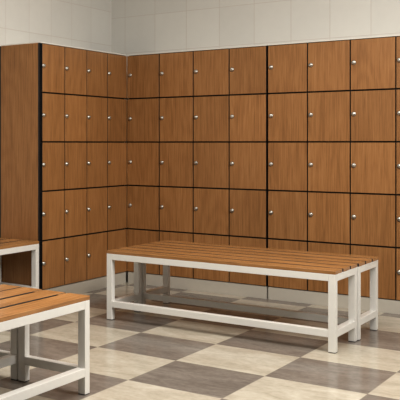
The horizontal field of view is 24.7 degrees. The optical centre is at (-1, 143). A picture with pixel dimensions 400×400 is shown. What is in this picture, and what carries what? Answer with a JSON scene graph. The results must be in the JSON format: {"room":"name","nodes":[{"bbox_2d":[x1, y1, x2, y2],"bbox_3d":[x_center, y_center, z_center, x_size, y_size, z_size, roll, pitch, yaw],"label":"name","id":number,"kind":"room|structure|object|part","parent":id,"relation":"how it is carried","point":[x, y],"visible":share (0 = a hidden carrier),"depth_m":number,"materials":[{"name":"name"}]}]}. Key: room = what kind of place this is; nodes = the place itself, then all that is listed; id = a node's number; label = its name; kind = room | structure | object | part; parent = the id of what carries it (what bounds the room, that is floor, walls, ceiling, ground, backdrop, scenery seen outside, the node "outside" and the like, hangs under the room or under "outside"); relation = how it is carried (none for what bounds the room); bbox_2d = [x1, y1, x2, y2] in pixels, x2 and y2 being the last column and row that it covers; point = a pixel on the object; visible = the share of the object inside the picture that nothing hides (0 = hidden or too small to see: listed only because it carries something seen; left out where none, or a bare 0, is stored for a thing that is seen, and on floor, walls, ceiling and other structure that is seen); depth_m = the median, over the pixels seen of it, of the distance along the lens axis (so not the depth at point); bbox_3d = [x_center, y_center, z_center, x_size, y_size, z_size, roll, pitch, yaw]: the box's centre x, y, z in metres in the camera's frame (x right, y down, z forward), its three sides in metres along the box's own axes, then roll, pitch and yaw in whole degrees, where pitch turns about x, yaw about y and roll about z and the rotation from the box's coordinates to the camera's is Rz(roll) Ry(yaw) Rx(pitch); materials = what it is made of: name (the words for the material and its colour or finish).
{"room":"changing room","nodes":[
{"label":"changing room","id":0,"kind":"room"},
{"bbox_2d":[0,0,110,51],"bbox_3d":[-1.756,-0.372,4.607,0.150,3.100,8.600,0,0,39],"label":"wall","id":1,"kind":"structure","parent":0,"point":[86,24],"depth_m":7.25,"materials":[{"name":"tile"}]},
{"bbox_2d":[0,275,399,399],"bbox_3d":[0.632,1.238,2.668,6.300,0.120,8.900,0,0,39],"label":"floor","id":2,"kind":"structure","parent":0,"point":[141,355],"depth_m":4.80,"materials":[{"name":"tile"}]},
{"bbox_2d":[0,284,20,380],"bbox_3d":[-0.518,0.947,3.885,0.395,0.462,1.502,0,0,39],"label":"slatted bench","id":3,"kind":"object","parent":2,"relation":"on","point":[7,358],"visible":0.55,"depth_m":4.32,"materials":[{"name":"metal"}]},
{"bbox_3d":[-0.058,1.071,4.452,0.315,0.041,0.040,0,0,39],"label":"rail","id":4,"kind":"part","parent":3,"relation":"part of","materials":[{"name":"white metal"}]},
{"bbox_3d":[-0.380,1.071,3.773,0.040,0.041,1.420,0,0,39],"label":"rail","id":5,"kind":"part","parent":3,"relation":"part of","materials":[{"name":"white metal"}]},
{"bbox_3d":[0.080,0.955,4.340,0.040,0.438,0.040,0,0,39],"label":"leg","id":6,"kind":"part","parent":3,"relation":"part of","materials":[{"name":"white metal"}]},
{"bbox_2d":[0,238,38,288],"bbox_3d":[-0.339,0.947,5.914,0.395,0.462,1.502,0,0,39],"label":"slatted bench","id":7,"kind":"object","parent":2,"relation":"on","point":[7,245],"visible":0.71,"depth_m":6.34,"materials":[{"name":"metal"}]},
{"bbox_3d":[0.121,1.071,6.481,0.315,0.041,0.040,0,0,39],"label":"rail","id":8,"kind":"part","parent":7,"relation":"part of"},
{"bbox_3d":[-0.202,0.756,5.803,0.040,0.040,1.420,0,0,39],"label":"rail","id":9,"kind":"part","parent":7,"relation":"part of","materials":[{"name":"white metal"}]},
{"bbox_3d":[0.259,0.955,6.369,0.040,0.438,0.040,0,0,39],"label":"leg","id":10,"kind":"part","parent":7,"relation":"part of","materials":[{"name":"white metal"}]},
{"bbox_2d":[0,287,89,399],"bbox_3d":[-0.204,0.947,3.630,0.395,0.462,1.502,0,0,39],"label":"slatted bench","id":11,"kind":"object","parent":2,"relation":"on","point":[21,307],"visible":1,"depth_m":4.04,"materials":[{"name":"metal"}]},
{"bbox_3d":[0.119,0.955,4.308,0.040,0.438,0.040,0,0,39],"label":"leg","id":12,"kind":"part","parent":11,"relation":"part of","materials":[{"name":"white metal"}]},
{"bbox_3d":[-0.066,0.756,3.518,0.040,0.040,1.420,0,0,39],"label":"rail","id":13,"kind":"part","parent":11,"relation":"part of","materials":[{"name":"white metal"}]},
{"bbox_3d":[-0.066,1.071,3.518,0.040,0.041,1.420,0,0,39],"label":"rail","id":14,"kind":"part","parent":11,"relation":"part of","materials":[{"name":"white metal"}]},
{"bbox_3d":[0.257,1.071,4.197,0.315,0.041,0.040,0,0,39],"label":"rail","id":15,"kind":"part","parent":11,"relation":"part of","materials":[{"name":"white metal"}]},
{"bbox_3d":[0.394,0.955,4.085,0.040,0.438,0.040,0,0,39],"label":"leg","id":16,"kind":"part","parent":11,"relation":"part of","materials":[{"name":"white metal"}]},
{"bbox_2d":[0,42,126,293],"bbox_3d":[0.534,0.214,6.978,0.414,1.928,1.228,0,0,39],"label":"lockers","id":17,"kind":"object","parent":2,"relation":"on","point":[63,108],"visible":0.94,"depth_m":6.63,"materials":[{"name":"laminate"}]},
{"bbox_3d":[0.149,0.218,6.511,0.351,1.919,0.018,0,0,39],"label":"panel","id":18,"kind":"part","parent":17,"relation":"part of","materials":[{"name":"brown wood"}]},
{"bbox_3d":[0.395,-0.558,6.518,0.020,0.354,0.283,0,0,39],"label":"door","id":19,"kind":"part","parent":17,"relation":"part of","materials":[{"name":"brown wood"}]},
{"bbox_3d":[0.395,-0.194,6.518,0.020,0.354,0.283,0,0,39],"label":"door","id":20,"kind":"part","parent":17,"relation":"part of","materials":[{"name":"brown wood"}]},
{"bbox_3d":[0.395,0.172,6.518,0.020,0.354,0.283,0,0,39],"label":"door","id":21,"kind":"part","parent":17,"relation":"part of","materials":[{"name":"brown wood"}]},
{"bbox_3d":[0.395,0.536,6.518,0.020,0.354,0.283,0,0,39],"label":"door","id":22,"kind":"part","parent":17,"relation":"part of","materials":[{"name":"brown wood"}]},
{"bbox_3d":[0.395,0.901,6.518,0.020,0.354,0.283,0,0,39],"label":"door","id":23,"kind":"part","parent":17,"relation":"part of","materials":[{"name":"brown wood"}]},
{"bbox_3d":[0.535,-0.746,6.984,0.379,0.009,1.216,0,0,39],"label":"panel","id":24,"kind":"part","parent":17,"relation":"part of","materials":[{"name":"laminate"}]},
{"bbox_3d":[0.583,-0.558,6.749,0.020,0.354,0.297,0,0,39],"label":"door","id":25,"kind":"part","parent":17,"relation":"part of","materials":[{"name":"brown wood"}]},
{"bbox_3d":[0.583,0.536,6.749,0.020,0.354,0.297,0,0,39],"label":"door","id":26,"kind":"part","parent":17,"relation":"part of","materials":[{"name":"brown wood"}]},
{"bbox_3d":[0.583,-0.194,6.749,0.020,0.354,0.297,0,0,39],"label":"door","id":27,"kind":"part","parent":17,"relation":"part of","materials":[{"name":"brown wood"}]},
{"bbox_3d":[0.583,0.172,6.749,0.020,0.354,0.297,0,0,39],"label":"door","id":28,"kind":"part","parent":17,"relation":"part of","materials":[{"name":"brown wood"}]},
{"bbox_3d":[0.583,0.901,6.749,0.020,0.354,0.297,0,0,39],"label":"door","id":29,"kind":"part","parent":17,"relation":"part of","materials":[{"name":"brown wood"}]},
{"bbox_3d":[0.775,-0.558,6.986,0.020,0.354,0.297,0,0,39],"label":"door","id":30,"kind":"part","parent":17,"relation":"part of","materials":[{"name":"brown wood"}]},
{"bbox_3d":[0.775,-0.194,6.986,0.020,0.354,0.297,0,0,39],"label":"door","id":31,"kind":"part","parent":17,"relation":"part of","materials":[{"name":"brown wood"}]},
{"bbox_3d":[0.775,0.172,6.986,0.020,0.354,0.297,0,0,39],"label":"door","id":32,"kind":"part","parent":17,"relation":"part of","materials":[{"name":"brown wood"}]},
{"bbox_3d":[0.775,0.536,6.986,0.020,0.354,0.297,0,0,39],"label":"door","id":33,"kind":"part","parent":17,"relation":"part of","materials":[{"name":"brown wood"}]},
{"bbox_3d":[0.775,0.901,6.986,0.020,0.354,0.297,0,0,39],"label":"door","id":34,"kind":"part","parent":17,"relation":"part of","materials":[{"name":"brown wood"}]},
{"bbox_3d":[0.968,-0.558,7.223,0.020,0.354,0.299,0,0,39],"label":"door","id":35,"kind":"part","parent":17,"relation":"part of","materials":[{"name":"brown wood"}]},
{"bbox_3d":[0.968,-0.194,7.223,0.020,0.354,0.299,0,0,39],"label":"door","id":36,"kind":"part","parent":17,"relation":"part of","materials":[{"name":"brown wood"}]},
{"bbox_3d":[0.968,0.172,7.223,0.020,0.354,0.299,0,0,39],"label":"door","id":37,"kind":"part","parent":17,"relation":"part of","materials":[{"name":"brown wood"}]},
{"bbox_3d":[0.968,0.536,7.223,0.020,0.354,0.299,0,0,39],"label":"door","id":38,"kind":"part","parent":17,"relation":"part of","materials":[{"name":"brown wood"}]},
{"bbox_3d":[0.968,0.901,7.223,0.020,0.354,0.299,0,0,39],"label":"door","id":39,"kind":"part","parent":17,"relation":"part of","materials":[{"name":"brown wood"}]},
{"bbox_2d":[127,44,268,298],"bbox_3d":[1.662,0.214,7.094,1.216,1.928,0.400,0,0,39],"label":"lockers","id":40,"kind":"object","parent":2,"relation":"on","point":[197,120],"visible":0.87,"depth_m":6.92,"materials":[{"name":"laminate"}]},
{"bbox_3d":[1.196,-0.558,7.247,0.299,0.354,0.020,0,0,39],"label":"door","id":41,"kind":"part","parent":40,"relation":"part of","materials":[{"name":"brown wood"}]},
{"bbox_3d":[1.196,-0.194,7.247,0.299,0.354,0.020,0,0,39],"label":"door","id":42,"kind":"part","parent":40,"relation":"part of","materials":[{"name":"brown wood"}]},
{"bbox_3d":[1.196,0.172,7.247,0.299,0.354,0.020,0,0,39],"label":"door","id":43,"kind":"part","parent":40,"relation":"part of","materials":[{"name":"brown wood"}]},
{"bbox_3d":[1.196,0.536,7.247,0.299,0.354,0.020,0,0,39],"label":"door","id":44,"kind":"part","parent":40,"relation":"part of","materials":[{"name":"brown wood"}]},
{"bbox_3d":[1.196,0.901,7.247,0.299,0.354,0.020,0,0,39],"label":"door","id":45,"kind":"part","parent":40,"relation":"part of","materials":[{"name":"brown wood"}]},
{"bbox_3d":[1.433,-0.558,7.054,0.297,0.354,0.020,0,0,39],"label":"door","id":46,"kind":"part","parent":40,"relation":"part of","materials":[{"name":"brown wood"}]},
{"bbox_3d":[1.433,-0.194,7.054,0.297,0.354,0.020,0,0,39],"label":"door","id":47,"kind":"part","parent":40,"relation":"part of","materials":[{"name":"brown wood"}]},
{"bbox_3d":[1.433,0.172,7.054,0.297,0.354,0.020,0,0,39],"label":"door","id":48,"kind":"part","parent":40,"relation":"part of","materials":[{"name":"brown wood"}]},
{"bbox_3d":[1.433,0.536,7.054,0.297,0.354,0.020,0,0,39],"label":"door","id":49,"kind":"part","parent":40,"relation":"part of","materials":[{"name":"brown wood"}]},
{"bbox_3d":[1.433,0.901,7.054,0.297,0.354,0.020,0,0,39],"label":"door","id":50,"kind":"part","parent":40,"relation":"part of","materials":[{"name":"brown wood"}]},
{"bbox_3d":[1.668,-0.746,7.102,1.216,0.009,0.379,0,0,39],"label":"panel","id":51,"kind":"part","parent":40,"relation":"part of","materials":[{"name":"laminate"}]},
{"bbox_3d":[1.670,-0.558,6.862,0.297,0.354,0.020,0,0,39],"label":"door","id":52,"kind":"part","parent":40,"relation":"part of","materials":[{"name":"brown wood"}]},
{"bbox_3d":[1.670,-0.194,6.862,0.297,0.354,0.020,0,0,39],"label":"door","id":53,"kind":"part","parent":40,"relation":"part of","materials":[{"name":"brown wood"}]},
{"bbox_3d":[1.670,0.172,6.862,0.297,0.354,0.020,0,0,39],"label":"door","id":54,"kind":"part","parent":40,"relation":"part of","materials":[{"name":"brown wood"}]},
{"bbox_3d":[1.670,0.536,6.862,0.297,0.354,0.020,0,0,39],"label":"door","id":55,"kind":"part","parent":40,"relation":"part of","materials":[{"name":"brown wood"}]},
{"bbox_3d":[1.670,0.901,6.862,0.297,0.354,0.020,0,0,39],"label":"door","id":56,"kind":"part","parent":40,"relation":"part of","materials":[{"name":"brown wood"}]},
{"bbox_3d":[1.905,-0.558,6.671,0.292,0.354,0.020,0,0,39],"label":"door","id":57,"kind":"part","parent":40,"relation":"part of","materials":[{"name":"brown wood"}]},
{"bbox_3d":[1.905,-0.194,6.671,0.292,0.354,0.020,0,0,39],"label":"door","id":58,"kind":"part","parent":40,"relation":"part of","materials":[{"name":"brown wood"}]},
{"bbox_3d":[1.905,0.172,6.671,0.292,0.354,0.020,0,0,39],"label":"door","id":59,"kind":"part","parent":40,"relation":"part of","materials":[{"name":"brown wood"}]},
{"bbox_3d":[1.905,0.536,6.671,0.292,0.354,0.020,0,0,39],"label":"door","id":60,"kind":"part","parent":40,"relation":"part of","materials":[{"name":"brown wood"}]},
{"bbox_3d":[1.905,0.901,6.671,0.292,0.354,0.020,0,0,39],"label":"door","id":61,"kind":"part","parent":40,"relation":"part of","materials":[{"name":"brown wood"}]},
{"bbox_2d":[107,245,356,353],"bbox_3d":[1.420,0.947,5.490,1.502,0.462,0.395,0,0,39],"label":"slatted bench","id":62,"kind":"object","parent":2,"relation":"on","point":[332,272],"visible":1,"depth_m":5.28,"materials":[{"name":"metal"}]},
{"bbox_3d":[0.741,0.955,5.812,0.040,0.438,0.040,0,0,39],"label":"leg","id":63,"kind":"part","parent":62,"relation":"part of","materials":[{"name":"white metal"}]},
{"bbox_3d":[0.853,1.071,5.950,0.040,0.041,0.315,0,0,39],"label":"rail","id":64,"kind":"part","parent":62,"relation":"part of","materials":[{"name":"white metal"}]},
{"bbox_3d":[0.965,0.955,6.088,0.040,0.438,0.040,0,0,39],"label":"leg","id":65,"kind":"part","parent":62,"relation":"part of","materials":[{"name":"white metal"}]},
{"bbox_3d":[1.308,0.756,5.352,1.420,0.040,0.040,0,0,39],"label":"rail","id":66,"kind":"part","parent":62,"relation":"part of","materials":[{"name":"white metal"}]},
{"bbox_3d":[1.308,1.071,5.352,1.420,0.041,0.040,0,0,39],"label":"rail","id":67,"kind":"part","parent":62,"relation":"part of","materials":[{"name":"white metal"}]},
{"bbox_3d":[1.875,0.955,4.892,0.040,0.438,0.040,0,0,39],"label":"leg","id":68,"kind":"part","parent":62,"relation":"part of","materials":[{"name":"white metal"}]},
{"bbox_3d":[1.986,0.756,5.030,0.040,0.040,0.315,0,0,39],"label":"rail","id":69,"kind":"part","parent":62,"relation":"part of","materials":[{"name":"white metal"}]},
{"bbox_3d":[1.986,1.071,5.030,0.040,0.041,0.315,0,0,39],"label":"rail","id":70,"kind":"part","parent":62,"relation":"part of","materials":[{"name":"white metal"}]},
{"bbox_3d":[2.098,0.955,5.168,0.040,0.438,0.040,0,0,39],"label":"leg","id":71,"kind":"part","parent":62,"relation":"part of","materials":[{"name":"white metal"}]},
{"bbox_2d":[141,240,377,340],"bbox_3d":[1.683,0.947,5.808,1.502,0.462,0.395,0,0,39],"label":"slatted bench","id":72,"kind":"object","parent":2,"relation":"on","point":[364,263],"visible":0.6,"depth_m":5.60,"materials":[{"name":"wood"}]},
{"bbox_3d":[1.004,0.955,6.130,0.040,0.438,0.040,0,0,39],"label":"leg","id":73,"kind":"part","parent":72,"relation":"part of","materials":[{"name":"white metal"}]},
{"bbox_3d":[1.116,1.071,6.268,0.040,0.041,0.315,0,0,39],"label":"rail","id":74,"kind":"part","parent":72,"relation":"part of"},
{"bbox_3d":[1.228,0.955,6.406,0.040,0.438,0.040,0,0,39],"label":"leg","id":75,"kind":"part","parent":72,"relation":"part of","materials":[{"name":"white metal"}]},
{"bbox_3d":[1.571,1.071,5.670,1.420,0.041,0.040,0,0,39],"label":"rail","id":76,"kind":"part","parent":72,"relation":"part of","materials":[{"name":"white metal"}]},
{"bbox_3d":[2.138,0.955,5.210,0.040,0.438,0.040,0,0,39],"label":"leg","id":77,"kind":"part","parent":72,"relation":"part of","materials":[{"name":"white metal"}]},
{"bbox_3d":[2.250,0.756,5.348,0.040,0.040,0.315,0,0,39],"label":"rail","id":78,"kind":"part","parent":72,"relation":"part of","materials":[{"name":"white metal"}]},
{"bbox_3d":[2.250,1.071,5.348,0.040,0.041,0.315,0,0,39],"label":"rail","id":79,"kind":"part","parent":72,"relation":"part of","materials":[{"name":"white metal"}]},
{"bbox_3d":[2.361,0.955,5.486,0.040,0.438,0.040,0,0,39],"label":"leg","id":80,"kind":"part","parent":72,"relation":"part of","materials":[{"name":"white metal"}]},
{"bbox_2d":[268,34,399,313],"bbox_3d":[2.614,0.214,6.321,1.228,1.928,0.400,0,0,39],"label":"lockers","id":81,"kind":"object","parent":2,"relation":"on","point":[334,104],"visible":0.94,"depth_m":6.25,"materials":[{"name":"laminate"}]},
{"bbox_3d":[2.145,-0.558,6.476,0.292,0.354,0.020,0,0,39],"label":"door","id":82,"kind":"part","parent":81,"relation":"part of","materials":[{"name":"brown wood"}]},
{"bbox_3d":[2.145,-0.194,6.476,0.292,0.354,0.020,0,0,39],"label":"door","id":83,"kind":"part","parent":81,"relation":"part of","materials":[{"name":"brown wood"}]},
{"bbox_3d":[2.145,0.172,6.476,0.292,0.354,0.020,0,0,39],"label":"door","id":84,"kind":"part","parent":81,"relation":"part of","materials":[{"name":"brown wood"}]},
{"bbox_3d":[2.145,0.536,6.476,0.292,0.354,0.020,0,0,39],"label":"door","id":85,"kind":"part","parent":81,"relation":"part of","materials":[{"name":"brown wood"}]},
{"bbox_3d":[2.145,0.901,6.476,0.292,0.354,0.020,0,0,39],"label":"door","id":86,"kind":"part","parent":81,"relation":"part of","materials":[{"name":"brown wood"}]},
{"bbox_3d":[2.380,-0.558,6.285,0.297,0.354,0.020,0,0,39],"label":"door","id":87,"kind":"part","parent":81,"relation":"part of","materials":[{"name":"brown wood"}]},
{"bbox_3d":[2.380,-0.194,6.285,0.297,0.354,0.020,0,0,39],"label":"door","id":88,"kind":"part","parent":81,"relation":"part of","materials":[{"name":"brown wood"}]},
{"bbox_3d":[2.380,0.172,6.285,0.297,0.354,0.020,0,0,39],"label":"door","id":89,"kind":"part","parent":81,"relation":"part of","materials":[{"name":"brown wood"}]},
{"bbox_3d":[2.380,0.536,6.285,0.297,0.354,0.020,0,0,39],"label":"door","id":90,"kind":"part","parent":81,"relation":"part of","materials":[{"name":"brown wood"}]},
{"bbox_3d":[2.380,0.901,6.285,0.297,0.354,0.020,0,0,39],"label":"door","id":91,"kind":"part","parent":81,"relation":"part of","materials":[{"name":"brown wood"}]},
{"bbox_3d":[2.615,-0.746,6.333,1.216,0.009,0.379,0,0,39],"label":"panel","id":92,"kind":"part","parent":81,"relation":"part of","materials":[{"name":"laminate"}]},
{"bbox_3d":[2.617,-0.558,6.093,0.297,0.354,0.020,0,0,39],"label":"door","id":93,"kind":"part","parent":81,"relation":"part of","materials":[{"name":"brown wood"}]},
{"bbox_3d":[2.617,-0.194,6.093,0.297,0.354,0.020,0,0,39],"label":"door","id":94,"kind":"part","parent":81,"relation":"part of","materials":[{"name":"brown wood"}]},
{"bbox_3d":[2.617,0.172,6.093,0.297,0.354,0.020,0,0,39],"label":"door","id":95,"kind":"part","parent":81,"relation":"part of","materials":[{"name":"brown wood"}]},
{"bbox_3d":[2.617,0.536,6.093,0.297,0.354,0.020,0,0,39],"label":"door","id":96,"kind":"part","parent":81,"relation":"part of","materials":[{"name":"brown wood"}]},
{"bbox_3d":[2.617,0.901,6.093,0.297,0.354,0.020,0,0,39],"label":"door","id":97,"kind":"part","parent":81,"relation":"part of","materials":[{"name":"brown wood"}]},
{"bbox_3d":[2.854,-0.558,5.901,0.297,0.354,0.020,0,0,39],"label":"door","id":98,"kind":"part","parent":81,"relation":"part of","materials":[{"name":"brown wood"}]},
{"bbox_3d":[2.854,-0.194,5.901,0.297,0.354,0.020,0,0,39],"label":"door","id":99,"kind":"part","parent":81,"relation":"part of","materials":[{"name":"brown wood"}]},
{"bbox_3d":[2.854,0.172,5.901,0.297,0.354,0.020,0,0,39],"label":"door","id":100,"kind":"part","parent":81,"relation":"part of","materials":[{"name":"brown wood"}]},
{"bbox_3d":[2.854,0.536,5.901,0.297,0.354,0.020,0,0,39],"label":"door","id":101,"kind":"part","parent":81,"relation":"part of","materials":[{"name":"brown wood"}]},
{"bbox_3d":[2.854,0.901,5.901,0.297,0.354,0.020,0,0,39],"label":"door","id":102,"kind":"part","parent":81,"relation":"part of","materials":[{"name":"brown wood"}]},
{"bbox_2d":[111,0,399,286],"bbox_3d":[3.389,-0.372,6.065,6.300,3.100,0.150,0,0,39],"label":"wall","id":103,"kind":"structure","parent":0,"point":[137,26],"depth_m":7.12,"materials":[{"name":"tile"}]}
]}

